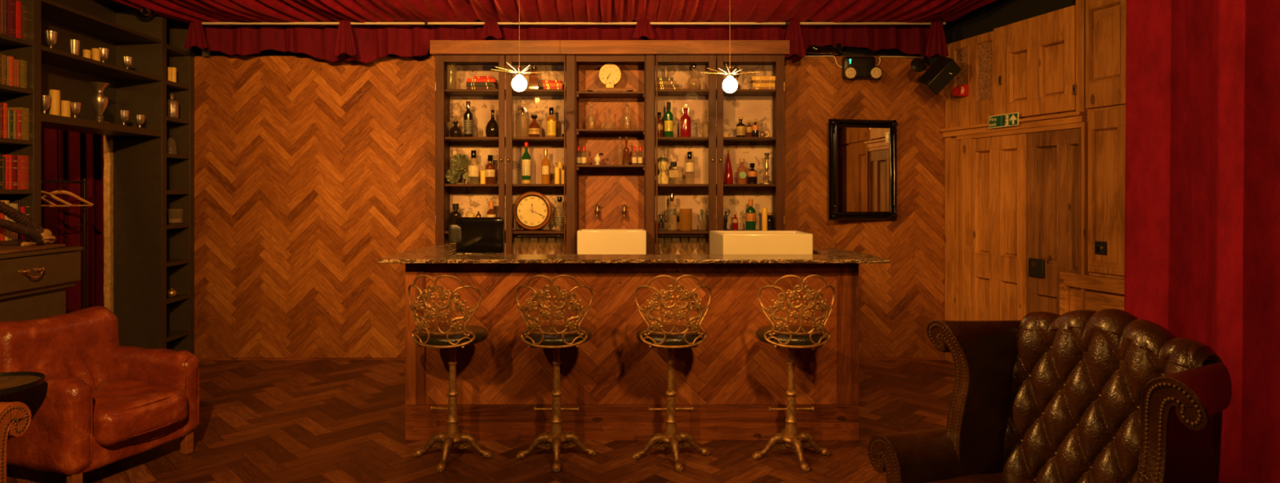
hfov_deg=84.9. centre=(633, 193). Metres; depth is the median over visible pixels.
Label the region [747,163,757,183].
bottle
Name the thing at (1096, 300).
trim
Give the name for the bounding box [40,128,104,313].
curtain
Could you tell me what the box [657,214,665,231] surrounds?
figurine
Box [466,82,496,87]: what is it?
book
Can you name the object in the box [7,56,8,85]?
book
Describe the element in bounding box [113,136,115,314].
wall
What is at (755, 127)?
bottle
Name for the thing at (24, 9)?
book
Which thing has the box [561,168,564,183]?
pillar candle
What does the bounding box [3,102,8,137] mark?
book
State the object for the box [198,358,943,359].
baseboard
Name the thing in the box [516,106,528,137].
soda siphon
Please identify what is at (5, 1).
book
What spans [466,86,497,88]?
book
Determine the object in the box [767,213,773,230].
bottle
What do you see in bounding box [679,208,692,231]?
candle
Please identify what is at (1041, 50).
door
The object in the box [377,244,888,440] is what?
bar counter
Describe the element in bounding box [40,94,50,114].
glass
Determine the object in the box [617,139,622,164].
bottle
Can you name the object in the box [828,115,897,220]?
wall mirror
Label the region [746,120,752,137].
bottle
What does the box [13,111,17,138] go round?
book
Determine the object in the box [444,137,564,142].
shelf
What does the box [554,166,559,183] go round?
pillar candle
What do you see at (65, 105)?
pillar candle
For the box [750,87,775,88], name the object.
book
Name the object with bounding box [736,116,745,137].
bottle
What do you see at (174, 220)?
glass bowl
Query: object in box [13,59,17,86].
book
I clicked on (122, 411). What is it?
seat cushion
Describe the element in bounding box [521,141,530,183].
bottle
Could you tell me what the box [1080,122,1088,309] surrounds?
trim
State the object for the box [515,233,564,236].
glass rack
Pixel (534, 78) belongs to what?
bottle
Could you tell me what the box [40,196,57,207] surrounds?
hanger
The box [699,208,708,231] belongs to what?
dried foliage
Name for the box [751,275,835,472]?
bar stool
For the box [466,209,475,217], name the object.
lidded pot
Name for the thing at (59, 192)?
hanger
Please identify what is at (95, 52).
pillar candle
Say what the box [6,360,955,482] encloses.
floor
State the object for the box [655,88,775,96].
shelf
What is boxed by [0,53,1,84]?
book
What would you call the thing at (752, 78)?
book
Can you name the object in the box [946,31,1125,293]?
wall
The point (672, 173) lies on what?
bottle
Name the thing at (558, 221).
bottle
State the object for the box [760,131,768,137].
bangles
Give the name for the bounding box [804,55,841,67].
cable
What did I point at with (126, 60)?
glass
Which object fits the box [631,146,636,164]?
bottle
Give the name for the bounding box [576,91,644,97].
shelf
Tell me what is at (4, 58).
book
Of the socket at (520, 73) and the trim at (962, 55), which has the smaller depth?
the socket at (520, 73)
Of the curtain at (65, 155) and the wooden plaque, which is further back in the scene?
the curtain at (65, 155)
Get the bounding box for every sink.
[577,229,646,254]
[709,231,813,254]
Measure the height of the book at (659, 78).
0.028 m
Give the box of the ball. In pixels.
[166,288,176,297]
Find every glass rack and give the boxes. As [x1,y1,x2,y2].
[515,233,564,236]
[657,233,705,236]
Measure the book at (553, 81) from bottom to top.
0.021 m
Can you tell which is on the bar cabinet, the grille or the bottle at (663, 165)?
the bottle at (663, 165)
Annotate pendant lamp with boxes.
[492,0,546,91]
[701,0,758,93]
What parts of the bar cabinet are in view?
glazed door, glazed door, cornice, header rail, glazed door, glazed door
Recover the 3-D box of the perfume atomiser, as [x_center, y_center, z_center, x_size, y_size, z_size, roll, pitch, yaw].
[-0.301,-0.298,6.100,0.080,0.107,0.055,0,0,0]
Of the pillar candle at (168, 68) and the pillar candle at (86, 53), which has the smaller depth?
the pillar candle at (86, 53)
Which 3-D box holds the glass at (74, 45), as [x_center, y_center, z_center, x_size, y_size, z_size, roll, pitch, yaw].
[-3.928,-1.016,4.918,0.066,0.115,0.069,0,0,-4]
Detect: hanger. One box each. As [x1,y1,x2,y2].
[40,179,93,206]
[40,181,72,206]
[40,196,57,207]
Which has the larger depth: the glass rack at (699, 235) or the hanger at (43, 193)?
the glass rack at (699, 235)
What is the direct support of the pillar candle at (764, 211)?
on the bar cabinet
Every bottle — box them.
[166,92,178,118]
[448,203,462,224]
[449,120,462,137]
[463,101,472,137]
[467,150,478,177]
[484,155,495,183]
[485,110,498,137]
[486,200,496,217]
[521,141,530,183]
[528,66,538,88]
[528,115,540,137]
[541,149,550,183]
[546,107,555,137]
[552,196,564,231]
[577,146,581,164]
[581,146,586,164]
[586,110,595,128]
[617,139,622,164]
[622,105,631,128]
[623,139,629,164]
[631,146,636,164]
[637,146,643,164]
[655,111,662,137]
[657,154,668,183]
[664,102,673,137]
[666,193,675,231]
[669,161,679,183]
[680,104,691,137]
[684,151,694,183]
[687,63,701,88]
[723,153,733,183]
[732,211,737,231]
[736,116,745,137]
[737,158,746,183]
[745,199,755,231]
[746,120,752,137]
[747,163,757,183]
[751,119,758,137]
[767,213,773,230]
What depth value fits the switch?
4.81 m
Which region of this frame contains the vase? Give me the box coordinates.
[88,81,110,123]
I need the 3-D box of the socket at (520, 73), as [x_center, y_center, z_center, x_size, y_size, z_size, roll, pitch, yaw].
[-0.798,-0.861,4.900,0.038,0.068,0.038,0,0,0]
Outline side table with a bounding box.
[0,371,45,395]
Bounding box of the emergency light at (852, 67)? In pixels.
[841,56,882,79]
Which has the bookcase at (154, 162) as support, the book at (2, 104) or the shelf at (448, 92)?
the book at (2, 104)
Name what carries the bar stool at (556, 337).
on the floor
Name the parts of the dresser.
swan neck handle, drawer, drawer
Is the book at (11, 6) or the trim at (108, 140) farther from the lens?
the trim at (108, 140)
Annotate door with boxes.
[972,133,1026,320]
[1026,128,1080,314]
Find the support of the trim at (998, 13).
attached to the wall at (1118, 277)
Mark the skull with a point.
(24, 225)
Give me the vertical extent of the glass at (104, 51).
0.115 m
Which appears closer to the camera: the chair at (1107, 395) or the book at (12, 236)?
the chair at (1107, 395)
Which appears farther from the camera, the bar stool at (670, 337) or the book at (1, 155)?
the book at (1, 155)
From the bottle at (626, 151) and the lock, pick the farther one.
the bottle at (626, 151)
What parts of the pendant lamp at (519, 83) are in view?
globe bulb, cord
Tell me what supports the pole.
attached to the wall at (1118, 277)
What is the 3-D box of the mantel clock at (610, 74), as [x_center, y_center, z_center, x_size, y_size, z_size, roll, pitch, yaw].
[-0.203,-1.000,6.080,0.400,0.257,0.100,0,0,0]
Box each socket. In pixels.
[516,65,522,75]
[727,66,733,75]
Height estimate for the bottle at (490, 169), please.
0.257 m
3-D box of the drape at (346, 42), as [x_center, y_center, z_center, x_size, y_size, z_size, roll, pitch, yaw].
[-0.524,-1.566,4.706,8.399,0.844,2.953,0,0,0]
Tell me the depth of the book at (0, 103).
4.25 m
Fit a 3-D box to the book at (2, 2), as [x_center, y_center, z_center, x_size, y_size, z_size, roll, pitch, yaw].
[-3.917,-1.089,4.261,0.154,0.245,0.026,0,0,-4]
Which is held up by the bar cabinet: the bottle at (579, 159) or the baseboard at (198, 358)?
the bottle at (579, 159)
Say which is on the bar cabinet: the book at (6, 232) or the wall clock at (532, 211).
the wall clock at (532, 211)
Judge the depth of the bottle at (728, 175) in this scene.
6.07 m
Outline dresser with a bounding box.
[0,246,83,321]
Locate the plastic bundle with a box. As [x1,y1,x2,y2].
[805,43,844,54]
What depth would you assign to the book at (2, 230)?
4.26 m
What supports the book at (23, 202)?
on the bookcase at (154, 162)
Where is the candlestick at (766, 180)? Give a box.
[760,152,773,183]
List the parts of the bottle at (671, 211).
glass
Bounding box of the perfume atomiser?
[594,152,603,164]
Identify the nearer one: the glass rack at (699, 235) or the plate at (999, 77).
the plate at (999, 77)
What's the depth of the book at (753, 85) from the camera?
6.01 m
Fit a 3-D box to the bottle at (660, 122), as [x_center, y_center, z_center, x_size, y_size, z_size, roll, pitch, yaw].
[0.227,-0.592,6.100,0.065,0.227,0.065,0,0,0]
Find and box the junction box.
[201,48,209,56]
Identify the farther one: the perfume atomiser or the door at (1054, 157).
the perfume atomiser
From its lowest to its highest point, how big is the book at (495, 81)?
0.030 m
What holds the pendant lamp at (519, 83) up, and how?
hanging from the drape at (346, 42)
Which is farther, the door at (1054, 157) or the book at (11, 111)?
the door at (1054, 157)
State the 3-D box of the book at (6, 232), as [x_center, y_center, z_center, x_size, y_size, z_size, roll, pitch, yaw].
[-3.919,0.167,4.294,0.154,0.245,0.032,0,0,-4]
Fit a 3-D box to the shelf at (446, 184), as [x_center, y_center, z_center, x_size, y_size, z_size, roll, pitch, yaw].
[-1.109,-0.069,6.129,1.068,0.020,0.288,0,0,0]
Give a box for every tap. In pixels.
[593,204,600,218]
[621,204,627,218]
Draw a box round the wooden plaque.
[0,244,65,254]
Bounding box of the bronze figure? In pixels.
[723,209,729,230]
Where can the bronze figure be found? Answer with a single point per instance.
(726, 220)
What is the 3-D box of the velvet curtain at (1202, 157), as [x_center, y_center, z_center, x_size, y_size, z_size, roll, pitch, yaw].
[2.989,-0.130,2.894,0.318,3.240,2.775,0,0,2]
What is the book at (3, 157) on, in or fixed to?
on the bookcase at (154, 162)
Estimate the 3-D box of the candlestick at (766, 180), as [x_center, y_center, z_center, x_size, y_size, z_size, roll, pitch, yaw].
[1.164,-0.215,6.100,0.124,0.270,0.124,0,0,0]
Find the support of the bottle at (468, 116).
on the bar cabinet
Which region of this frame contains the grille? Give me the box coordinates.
[928,60,960,94]
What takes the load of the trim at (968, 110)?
attached to the wall at (1118, 277)
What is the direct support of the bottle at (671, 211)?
on the bar cabinet
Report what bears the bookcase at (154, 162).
on the floor
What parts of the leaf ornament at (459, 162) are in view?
stem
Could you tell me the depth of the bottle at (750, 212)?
6.07 m
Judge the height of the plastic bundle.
0.114 m
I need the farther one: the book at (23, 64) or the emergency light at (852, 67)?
the emergency light at (852, 67)
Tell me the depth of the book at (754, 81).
6.01 m
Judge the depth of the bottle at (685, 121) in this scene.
6.06 m
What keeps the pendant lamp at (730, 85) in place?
hanging from the drape at (346, 42)
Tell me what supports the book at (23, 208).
on the bookcase at (154, 162)
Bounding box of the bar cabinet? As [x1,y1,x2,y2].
[429,40,790,254]
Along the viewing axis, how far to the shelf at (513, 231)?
5.99 m
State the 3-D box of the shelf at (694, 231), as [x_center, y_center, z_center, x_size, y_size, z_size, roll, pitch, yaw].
[0.717,0.336,6.129,1.060,0.020,0.288,0,0,0]
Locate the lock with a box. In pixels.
[1028,257,1044,278]
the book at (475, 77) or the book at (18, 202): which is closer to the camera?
the book at (18, 202)
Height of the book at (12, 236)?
0.225 m
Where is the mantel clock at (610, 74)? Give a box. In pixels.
[586,63,632,91]
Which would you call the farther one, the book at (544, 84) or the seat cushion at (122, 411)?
the book at (544, 84)
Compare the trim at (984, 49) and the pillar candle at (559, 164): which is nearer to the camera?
the trim at (984, 49)
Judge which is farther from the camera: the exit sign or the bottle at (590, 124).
the bottle at (590, 124)
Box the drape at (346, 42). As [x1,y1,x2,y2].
[113,0,996,62]
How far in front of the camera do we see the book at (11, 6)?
4.33 m
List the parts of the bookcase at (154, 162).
shelf, shelf, shelf, shelf, shelf, panel, shelf, shelf, shelf, shelf, shelf, shelf, shelf, shelf, shelf, shelf, shelf, shelf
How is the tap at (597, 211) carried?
attached to the bar cabinet
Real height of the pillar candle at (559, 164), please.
0.199 m
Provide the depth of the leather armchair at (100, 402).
3.73 m
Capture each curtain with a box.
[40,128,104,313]
[1124,0,1279,482]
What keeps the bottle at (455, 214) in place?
on the bar cabinet
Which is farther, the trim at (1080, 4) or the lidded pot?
the lidded pot
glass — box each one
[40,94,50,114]
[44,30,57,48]
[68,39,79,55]
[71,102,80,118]
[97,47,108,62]
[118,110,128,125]
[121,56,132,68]
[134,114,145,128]
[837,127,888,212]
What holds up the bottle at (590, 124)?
on the bar cabinet
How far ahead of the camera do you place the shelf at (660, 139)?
6.02 m
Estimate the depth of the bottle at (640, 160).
6.08 m
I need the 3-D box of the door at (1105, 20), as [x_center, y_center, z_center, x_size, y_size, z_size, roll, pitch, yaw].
[3.268,-0.998,4.648,0.035,0.805,0.576,0,0,-16]
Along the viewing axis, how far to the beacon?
6.01 m
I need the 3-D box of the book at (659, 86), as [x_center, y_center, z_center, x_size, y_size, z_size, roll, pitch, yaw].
[0.297,-0.923,6.078,0.194,0.020,0.144,0,0,3]
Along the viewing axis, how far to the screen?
4.84 m
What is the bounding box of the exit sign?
[988,112,1018,128]
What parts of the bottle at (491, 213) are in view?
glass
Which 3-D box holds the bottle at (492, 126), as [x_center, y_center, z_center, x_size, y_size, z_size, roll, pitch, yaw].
[-1.226,-0.625,6.100,0.123,0.286,0.123,0,0,0]
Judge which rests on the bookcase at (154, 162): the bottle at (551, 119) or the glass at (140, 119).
the glass at (140, 119)
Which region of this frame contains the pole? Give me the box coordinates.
[201,21,946,28]
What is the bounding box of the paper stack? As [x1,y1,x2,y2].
[452,252,465,254]
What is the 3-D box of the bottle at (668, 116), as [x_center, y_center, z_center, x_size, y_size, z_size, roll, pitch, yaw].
[0.308,-0.633,6.100,0.080,0.321,0.080,0,0,0]
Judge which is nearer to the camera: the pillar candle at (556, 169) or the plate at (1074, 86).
the plate at (1074, 86)
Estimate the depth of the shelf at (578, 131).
5.99 m
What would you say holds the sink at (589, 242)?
in the countertop
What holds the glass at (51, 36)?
on the bookcase at (154, 162)
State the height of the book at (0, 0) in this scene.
0.250 m
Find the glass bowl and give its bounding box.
[168,217,182,224]
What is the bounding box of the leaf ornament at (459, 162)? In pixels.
[444,153,473,183]
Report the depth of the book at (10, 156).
4.32 m
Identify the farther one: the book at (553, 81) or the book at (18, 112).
the book at (553, 81)
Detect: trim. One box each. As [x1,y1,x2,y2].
[103,135,113,312]
[194,20,944,56]
[940,111,1087,140]
[944,0,1075,44]
[944,137,972,363]
[945,31,993,128]
[956,48,967,97]
[978,41,991,100]
[993,25,1006,115]
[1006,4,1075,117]
[1059,271,1124,315]
[1075,0,1087,111]
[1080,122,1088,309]
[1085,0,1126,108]
[1088,107,1125,275]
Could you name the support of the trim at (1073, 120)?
attached to the wall at (1118, 277)
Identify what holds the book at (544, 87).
on the bar cabinet
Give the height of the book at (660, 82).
0.032 m
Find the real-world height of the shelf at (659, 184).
0.020 m
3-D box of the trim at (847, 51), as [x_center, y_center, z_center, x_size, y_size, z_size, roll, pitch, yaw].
[-0.760,-1.528,6.400,7.200,0.585,0.080,0,0,0]
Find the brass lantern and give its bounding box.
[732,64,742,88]
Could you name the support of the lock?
attached to the door at (1054, 157)
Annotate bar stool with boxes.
[408,274,493,472]
[515,275,596,472]
[631,275,711,472]
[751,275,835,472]
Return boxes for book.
[0,0,0,33]
[0,0,4,34]
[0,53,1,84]
[0,102,0,137]
[0,102,3,137]
[0,154,2,189]
[0,200,8,240]
[0,200,29,237]
[0,201,4,240]
[1,54,7,84]
[2,154,8,189]
[2,156,4,189]
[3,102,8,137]
[4,0,7,34]
[6,0,15,36]
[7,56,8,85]
[7,107,29,140]
[7,110,9,138]
[8,56,13,86]
[8,109,21,139]
[8,155,12,189]
[8,201,21,239]
[8,203,17,239]
[9,110,13,138]
[12,155,17,189]
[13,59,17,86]
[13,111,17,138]
[15,0,21,38]
[16,59,26,88]
[16,60,19,87]
[17,155,28,189]
[20,206,25,239]
[21,4,28,40]
[466,78,497,84]
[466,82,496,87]
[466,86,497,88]
[474,75,494,78]
[542,80,563,83]
[542,83,564,88]
[543,86,563,88]
[657,77,673,80]
[657,80,676,84]
[657,84,679,87]
[657,87,680,88]
[749,75,775,83]
[750,83,774,88]
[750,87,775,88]
[751,80,775,83]
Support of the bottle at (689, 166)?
on the bar cabinet
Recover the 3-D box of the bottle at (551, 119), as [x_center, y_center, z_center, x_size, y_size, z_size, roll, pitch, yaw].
[-0.715,-0.611,6.100,0.085,0.271,0.085,0,0,0]
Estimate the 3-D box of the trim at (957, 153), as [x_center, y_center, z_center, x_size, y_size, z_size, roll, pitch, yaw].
[2.843,0.500,6.125,0.050,2.000,0.332,0,0,-16]
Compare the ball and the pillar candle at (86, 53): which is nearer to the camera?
the pillar candle at (86, 53)
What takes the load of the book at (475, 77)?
on the book at (495, 81)
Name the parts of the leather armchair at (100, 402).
arm, backrest, leg, arm, leg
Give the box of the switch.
[1094,240,1106,254]
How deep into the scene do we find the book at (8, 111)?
4.31 m
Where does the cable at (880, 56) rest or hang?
attached to the wall at (310, 172)
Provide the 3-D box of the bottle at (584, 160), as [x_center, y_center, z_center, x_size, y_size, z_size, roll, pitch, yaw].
[-0.430,-0.325,6.100,0.047,0.167,0.047,0,0,0]
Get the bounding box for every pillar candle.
[48,88,60,115]
[60,100,71,117]
[82,48,91,58]
[91,48,100,61]
[166,66,171,80]
[171,66,176,82]
[480,170,484,183]
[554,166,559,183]
[557,161,562,183]
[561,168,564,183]
[761,208,767,231]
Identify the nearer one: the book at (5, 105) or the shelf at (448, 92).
the book at (5, 105)
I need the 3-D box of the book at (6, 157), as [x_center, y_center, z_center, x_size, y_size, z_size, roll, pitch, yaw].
[-3.919,-0.130,4.295,0.154,0.213,0.021,0,0,-4]
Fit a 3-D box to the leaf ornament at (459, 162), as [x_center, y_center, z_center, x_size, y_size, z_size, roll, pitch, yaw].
[-1.516,-0.211,6.113,0.254,0.268,0.114,0,0,0]
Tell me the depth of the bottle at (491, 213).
6.08 m
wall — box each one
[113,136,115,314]
[194,56,945,359]
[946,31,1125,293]
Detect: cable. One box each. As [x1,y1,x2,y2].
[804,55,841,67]
[877,56,924,65]
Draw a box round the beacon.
[951,84,968,97]
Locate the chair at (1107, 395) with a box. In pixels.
[867,308,1231,482]
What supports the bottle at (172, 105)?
on the bookcase at (154, 162)
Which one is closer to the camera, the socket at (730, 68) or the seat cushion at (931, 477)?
the seat cushion at (931, 477)
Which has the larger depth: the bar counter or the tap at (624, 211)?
the tap at (624, 211)
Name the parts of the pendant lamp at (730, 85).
globe bulb, cord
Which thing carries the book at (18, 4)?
on the bookcase at (154, 162)
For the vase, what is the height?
0.302 m
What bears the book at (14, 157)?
on the bookcase at (154, 162)
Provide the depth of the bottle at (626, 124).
6.07 m
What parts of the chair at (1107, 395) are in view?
nailhead trim, arm, nailhead trim, nailhead trim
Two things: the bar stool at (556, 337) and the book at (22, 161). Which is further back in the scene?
the book at (22, 161)
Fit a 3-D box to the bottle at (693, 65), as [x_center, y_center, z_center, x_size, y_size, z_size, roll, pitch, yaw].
[0.529,-1.010,6.101,0.120,0.240,0.119,0,0,0]
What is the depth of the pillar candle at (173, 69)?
6.05 m
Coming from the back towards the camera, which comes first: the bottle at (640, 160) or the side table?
the bottle at (640, 160)
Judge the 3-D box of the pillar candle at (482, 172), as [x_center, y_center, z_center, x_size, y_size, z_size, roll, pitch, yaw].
[-1.310,-0.141,6.100,0.046,0.122,0.046,0,0,0]
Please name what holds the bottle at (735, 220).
on the bar cabinet
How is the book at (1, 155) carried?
on the bookcase at (154, 162)
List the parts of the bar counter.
panel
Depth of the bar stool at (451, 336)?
3.83 m
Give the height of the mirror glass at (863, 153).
0.746 m
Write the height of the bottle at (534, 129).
0.200 m
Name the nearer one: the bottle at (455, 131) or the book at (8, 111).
the book at (8, 111)
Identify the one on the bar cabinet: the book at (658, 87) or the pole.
the book at (658, 87)
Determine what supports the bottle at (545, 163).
on the bar cabinet
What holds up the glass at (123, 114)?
on the bookcase at (154, 162)
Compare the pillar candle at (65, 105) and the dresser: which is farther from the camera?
the pillar candle at (65, 105)
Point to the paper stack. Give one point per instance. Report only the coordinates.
(455, 253)
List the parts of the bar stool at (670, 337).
leg, frame, leg, leg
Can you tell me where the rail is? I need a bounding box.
[40,178,86,309]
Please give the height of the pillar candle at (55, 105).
0.181 m
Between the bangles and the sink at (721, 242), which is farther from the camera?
the bangles
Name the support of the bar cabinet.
on the floor
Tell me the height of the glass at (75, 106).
0.115 m
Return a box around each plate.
[998,75,1001,84]
[1072,84,1076,95]
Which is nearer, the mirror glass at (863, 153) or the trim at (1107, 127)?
the trim at (1107, 127)
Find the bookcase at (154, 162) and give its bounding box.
[0,0,194,355]
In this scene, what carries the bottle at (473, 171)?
on the bar cabinet
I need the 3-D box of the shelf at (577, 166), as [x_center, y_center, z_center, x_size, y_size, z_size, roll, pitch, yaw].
[-0.196,-0.235,6.124,0.584,0.018,0.298,0,0,0]
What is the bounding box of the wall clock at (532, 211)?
[512,191,551,230]
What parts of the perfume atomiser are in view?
glass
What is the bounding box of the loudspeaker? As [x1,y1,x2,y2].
[911,54,961,95]
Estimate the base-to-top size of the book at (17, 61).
0.172 m
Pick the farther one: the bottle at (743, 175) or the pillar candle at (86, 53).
the bottle at (743, 175)
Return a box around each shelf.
[444,88,564,96]
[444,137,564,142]
[444,183,564,186]
[444,229,564,233]
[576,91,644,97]
[576,128,644,133]
[576,164,644,168]
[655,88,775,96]
[655,137,775,142]
[655,183,775,186]
[655,229,775,233]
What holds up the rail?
on the floor
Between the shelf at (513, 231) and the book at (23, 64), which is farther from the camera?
the shelf at (513, 231)
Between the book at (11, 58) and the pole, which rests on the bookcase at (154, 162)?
the book at (11, 58)
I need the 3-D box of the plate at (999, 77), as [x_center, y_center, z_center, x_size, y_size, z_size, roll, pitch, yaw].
[2.962,-0.912,5.654,0.009,0.074,0.028,0,0,-16]
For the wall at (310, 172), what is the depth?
6.30 m
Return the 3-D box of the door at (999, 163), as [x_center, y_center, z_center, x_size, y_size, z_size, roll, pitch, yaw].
[2.974,0.514,5.692,0.035,1.952,0.558,0,0,-16]
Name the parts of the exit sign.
text panel, pictogram panel, arrow panel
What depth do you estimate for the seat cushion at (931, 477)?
2.45 m
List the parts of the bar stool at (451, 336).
leg, frame, leg, leg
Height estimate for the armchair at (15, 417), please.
0.810 m
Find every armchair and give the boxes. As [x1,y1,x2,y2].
[0,306,199,482]
[0,401,31,482]
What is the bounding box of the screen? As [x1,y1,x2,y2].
[448,217,504,254]
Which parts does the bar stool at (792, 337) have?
leg, frame, leg, leg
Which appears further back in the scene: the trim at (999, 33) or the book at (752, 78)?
the book at (752, 78)
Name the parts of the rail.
post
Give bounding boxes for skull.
[0,200,56,246]
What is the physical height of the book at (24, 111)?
0.205 m
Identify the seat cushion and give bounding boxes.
[90,379,187,445]
[926,472,1036,482]
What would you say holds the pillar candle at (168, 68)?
on the bookcase at (154, 162)

